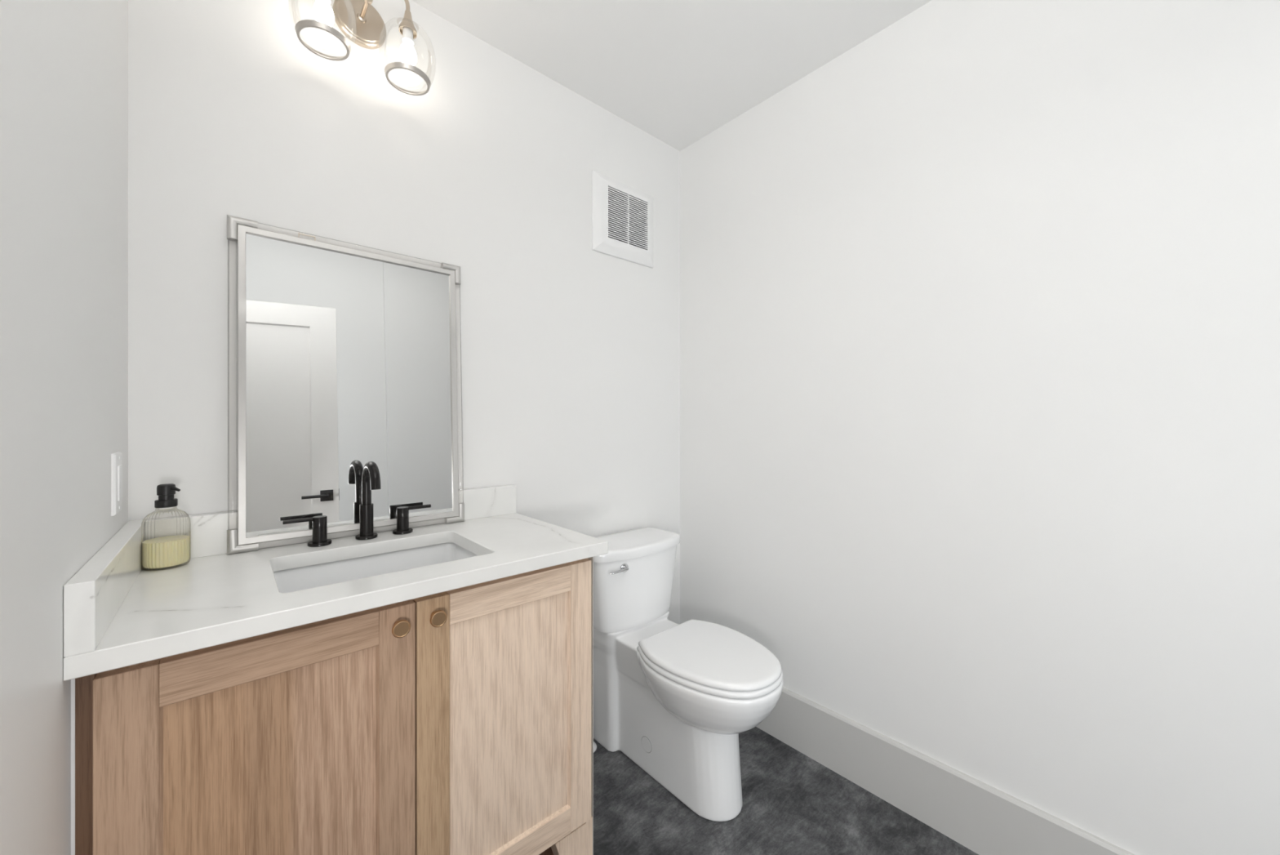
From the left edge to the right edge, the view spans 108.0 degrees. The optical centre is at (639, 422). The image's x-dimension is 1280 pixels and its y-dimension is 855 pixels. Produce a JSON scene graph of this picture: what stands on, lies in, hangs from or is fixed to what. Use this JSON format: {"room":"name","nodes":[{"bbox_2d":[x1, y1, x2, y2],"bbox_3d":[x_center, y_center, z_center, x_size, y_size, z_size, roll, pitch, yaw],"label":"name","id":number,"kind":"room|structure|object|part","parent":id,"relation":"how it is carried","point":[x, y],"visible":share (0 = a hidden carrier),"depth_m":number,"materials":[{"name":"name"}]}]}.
{"room":"bathroom","nodes":[
{"label":"bathroom","id":0,"kind":"room"},
{"bbox_2d":[0,0,128,854],"bbox_3d":[-0.503,-0.032,0.237,0.120,2.440,1.940,0,0,-42],"label":"wall","id":1,"kind":"structure","parent":0,"point":[64,64],"depth_m":0.57,"materials":[{"name":"white paint"}]},
{"bbox_2d":[111,452,122,515],"bbox_3d":[-0.990,0.114,0.881,0.008,0.114,0.070,0,0,-42],"label":"light switch","id":2,"kind":"object","parent":1,"relation":"attached to","point":[117,457],"visible":1,"depth_m":0.86,"materials":[{"name":"white plastic"}]},
{"bbox_2d":[128,0,679,624],"bbox_3d":[-0.499,-0.032,1.618,1.961,2.440,0.120,0,0,-42],"label":"wall","id":3,"kind":"structure","parent":0,"point":[570,370],"depth_m":1.41,"materials":[{"name":"white paint"}]},
{"bbox_2d":[145,484,515,558],"bbox_3d":[-0.749,0.258,1.294,0.861,0.094,0.032,0,0,-42],"label":"backsplash","id":4,"kind":"structure","parent":3,"relation":"attached to","point":[209,530],"depth_m":1.09,"materials":[{"name":"white stone"}]},
{"bbox_2d":[294,0,431,95],"bbox_3d":[-0.721,-1.060,1.227,0.333,0.244,0.169,0,0,-42],"label":"sconce","id":5,"kind":"object","parent":3,"relation":"attached to","point":[358,20],"visible":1,"depth_m":1.26,"materials":[{"name":"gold metal"}]},
{"bbox_3d":[-0.783,-1.017,1.152,0.045,0.062,0.045,0,0,-42],"label":"bulb","id":6,"kind":"part","parent":5,"relation":"part of","materials":[{"name":"white glass"}]},
{"bbox_3d":[-0.733,-1.109,1.242,0.024,0.024,0.090,0,0,-42],"label":"stem","id":7,"kind":"part","parent":5,"relation":"part of","materials":[{"name":"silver metal"}]},
{"bbox_3d":[-0.674,-1.144,1.249,0.106,0.076,0.010,0,0,-42],"label":"arm","id":8,"kind":"part","parent":5,"relation":"part of","materials":[{"name":"silver metal"}]},
{"bbox_3d":[-0.639,-1.017,1.280,0.045,0.062,0.045,0,0,-42],"label":"bulb","id":9,"kind":"part","parent":5,"relation":"part of","materials":[{"name":"white glass"}]},
{"bbox_2d":[591,169,653,267],"bbox_3d":[-0.059,-0.828,1.912,0.322,0.309,0.024,0,0,-42],"label":"air vent","id":10,"kind":"object","parent":3,"relation":"in","point":[622,214],"visible":1,"depth_m":1.89,"materials":[{"name":"white plastic"}]},
{"bbox_2d":[411,0,931,151],"bbox_3d":[0.145,-1.292,0.893,1.961,0.080,2.060,0,0,-42],"label":"ceiling","id":11,"kind":"structure","parent":0,"point":[677,72],"depth_m":1.53,"materials":[{"name":"white paint"}]},
{"bbox_2d":[593,726,978,854],"bbox_3d":[0.515,1.228,0.399,3.300,0.080,3.290,0,0,-42],"label":"floor","id":12,"kind":"structure","parent":0,"point":[793,803],"depth_m":1.40,"materials":[{"name":"tile"}]},
{"bbox_2d":[71,556,593,854],"bbox_3d":[-0.595,0.762,1.085,0.868,0.852,0.509,0,0,-42],"label":"vanity cabinet","id":13,"kind":"object","parent":12,"relation":"on","point":[460,721],"visible":0.94,"depth_m":0.86,"materials":[{"name":"brown wood"}]},
{"bbox_3d":[-0.604,0.686,0.785,0.415,0.664,0.022,0,0,-42],"label":"door","id":14,"kind":"part","parent":13,"relation":"part of","materials":[{"name":"brown wood"}]},
{"bbox_2d":[63,512,608,680],"bbox_3d":[-0.592,0.320,1.098,0.890,0.031,0.534,0,0,-42],"label":"countertop","id":15,"kind":"structure","parent":13,"relation":"on","point":[213,600],"depth_m":0.88,"materials":[{"name":"white stone"}]},
{"bbox_2d":[63,519,146,657],"bbox_3d":[-0.914,0.258,0.811,0.027,0.094,0.534,0,0,-42],"label":"side splash","id":16,"kind":"object","parent":15,"relation":"on","point":[94,595],"visible":0.85,"depth_m":0.66,"materials":[{"name":"white stone"}]},
{"bbox_2d":[141,483,191,570],"bbox_3d":[-1.003,0.217,0.985,0.074,0.174,0.074,0,0,-42],"label":"soap dispenser","id":17,"kind":"object","parent":15,"relation":"on","point":[163,553],"visible":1,"depth_m":0.97,"materials":[{"name":"clear glass"}]},
{"bbox_2d":[282,515,331,546],"bbox_3d":[-0.819,0.270,1.147,0.098,0.070,0.050,0,0,-42],"label":"tap","id":18,"kind":"object","parent":15,"relation":"on","point":[319,522],"visible":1,"depth_m":1.15,"materials":[{"name":"black metal"}]},
{"bbox_3d":[-0.830,0.239,1.137,0.070,0.009,0.009,0,0,-42],"label":"lever","id":19,"kind":"part","parent":18,"relation":"part of","materials":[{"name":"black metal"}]},
{"bbox_3d":[-0.801,0.266,1.163,0.030,0.062,0.030,0,0,-42],"label":"handle","id":20,"kind":"part","parent":18,"relation":"part of","materials":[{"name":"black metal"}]},
{"bbox_2d":[226,214,464,554],"bbox_3d":[-0.760,-0.093,1.269,0.550,0.796,0.054,0,0,-42],"label":"wall mirror","id":21,"kind":"object","parent":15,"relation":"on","point":[346,357],"visible":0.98,"depth_m":1.23,"materials":[{"name":"silver mirror"}]},
{"bbox_3d":[-0.958,-0.093,1.094,0.017,0.752,0.049,0,0,-42],"label":"acrylic rod","id":22,"kind":"part","parent":21,"relation":"part of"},
{"bbox_3d":[-0.771,-0.481,1.282,0.505,0.017,0.017,0,0,-42],"label":"acrylic rod","id":23,"kind":"part","parent":21,"relation":"part of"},
{"bbox_3d":[-0.749,0.295,1.257,0.505,0.017,0.017,0,0,-42],"label":"acrylic rod","id":24,"kind":"part","parent":21,"relation":"part of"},
{"bbox_3d":[-0.562,-0.093,1.445,0.017,0.752,0.049,0,0,-42],"label":"acrylic rod","id":25,"kind":"part","parent":21,"relation":"part of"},
{"bbox_2d":[355,461,381,540],"bbox_3d":[-0.695,0.202,1.199,0.051,0.206,0.138,0,0,-42],"label":"faucet","id":26,"kind":"object","parent":15,"relation":"on","point":[371,477],"visible":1,"depth_m":1.22,"materials":[{"name":"black metal"}]},
{"bbox_3d":[-0.690,0.159,1.194,0.022,0.121,0.123,0,0,-42],"label":"spout","id":27,"kind":"part","parent":26,"relation":"part of","materials":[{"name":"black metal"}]},
{"bbox_2d":[273,542,478,592],"bbox_3d":[-0.585,0.402,1.069,0.447,0.131,0.334,0,0,-42],"label":"sink","id":28,"kind":"object","parent":15,"relation":"in","point":[292,580],"visible":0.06,"depth_m":1.17,"materials":[{"name":"white ceramic"}]},
{"bbox_2d":[392,504,431,534],"bbox_3d":[-0.640,0.270,1.306,0.098,0.070,0.050,0,0,-42],"label":"tap","id":29,"kind":"object","parent":15,"relation":"on","point":[402,512],"visible":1,"depth_m":1.28,"materials":[{"name":"black metal"}]},
{"bbox_3d":[-0.658,0.266,1.290,0.030,0.062,0.030,0,0,-42],"label":"handle","id":30,"kind":"part","parent":29,"relation":"part of","materials":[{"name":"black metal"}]},
{"bbox_3d":[-0.629,0.239,1.315,0.070,0.009,0.009,0,0,-42],"label":"lever","id":31,"kind":"part","parent":29,"relation":"part of","materials":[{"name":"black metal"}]},
{"bbox_3d":[-0.457,0.389,0.885,0.032,0.032,0.026,0,0,-42],"label":"knob","id":32,"kind":"part","parent":13,"relation":"part of","materials":[{"name":"brown metal"}]},
{"bbox_3d":[-0.406,0.389,0.930,0.032,0.032,0.026,0,0,-42],"label":"knob","id":33,"kind":"part","parent":13,"relation":"part of","materials":[{"name":"brown metal"}]},
{"bbox_3d":[-0.289,0.686,1.065,0.422,0.664,0.022,0,0,-42],"label":"door","id":34,"kind":"part","parent":13,"relation":"part of","materials":[{"name":"brown wood"}]},
{"bbox_3d":[-0.189,1.106,1.178,0.089,0.164,0.050,0,0,-42],"label":"leg","id":35,"kind":"part","parent":13,"relation":"part of","materials":[{"name":"brown wood"}]},
{"bbox_2d":[593,741,596,751],"bbox_3d":[-0.189,0.964,1.700,0.073,0.449,0.067,0,0,-42],"label":"supply valve","id":36,"kind":"object","parent":12,"relation":"on","point":[594,743],"visible":0.02,"depth_m":1.69,"materials":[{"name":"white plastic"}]},
{"bbox_2d":[593,527,782,821],"bbox_3d":[0.132,0.815,1.582,0.424,0.746,0.737,0,0,-42],"label":"toilet","id":37,"kind":"object","parent":12,"relation":"on","point":[677,700],"visible":0.95,"depth_m":1.52,"materials":[{"name":"white ceramic"}]},
{"bbox_3d":[-0.073,0.509,1.605,0.072,0.017,0.019,0,0,-28],"label":"lever arm","id":38,"kind":"part","parent":37,"relation":"part of","materials":[{"name":"silver metal"}]},
{"bbox_3d":[-0.054,0.508,1.629,0.030,0.030,0.009,0,0,-28],"label":"flush lever","id":39,"kind":"part","parent":37,"relation":"part of","materials":[{"name":"silver metal"}]},
{"bbox_3d":[-0.038,0.609,1.774,0.400,0.260,0.216,0,0,-42],"label":"tank","id":40,"kind":"part","parent":37,"relation":"part of","materials":[{"name":"white ceramic"}]},
{"bbox_3d":[-0.037,0.461,1.772,0.424,0.036,0.228,0,0,-42],"label":"tank lid","id":41,"kind":"part","parent":37,"relation":"part of","materials":[{"name":"white ceramic"}]},
{"bbox_3d":[0.233,0.727,1.469,0.353,0.018,0.426,0,0,-42],"label":"seat lid","id":42,"kind":"part","parent":37,"relation":"part of","materials":[{"name":"white plastic"}]},
{"bbox_2d":[680,0,1279,854],"bbox_3d":[0.874,-0.032,1.460,0.120,2.440,1.940,0,0,-42],"label":"wall","id":43,"kind":"structure","parent":0,"point":[980,306],"depth_m":1.23,"materials":[{"name":"white paint"}]},
{"bbox_2d":[755,687,1134,854],"bbox_3d":[0.828,1.091,1.409,0.016,0.194,1.924,0,0,-42],"label":"baseboard","id":44,"kind":"structure","parent":43,"relation":"attached to","point":[984,819],"depth_m":1.37,"materials":[{"name":"grey paint"}]}
]}

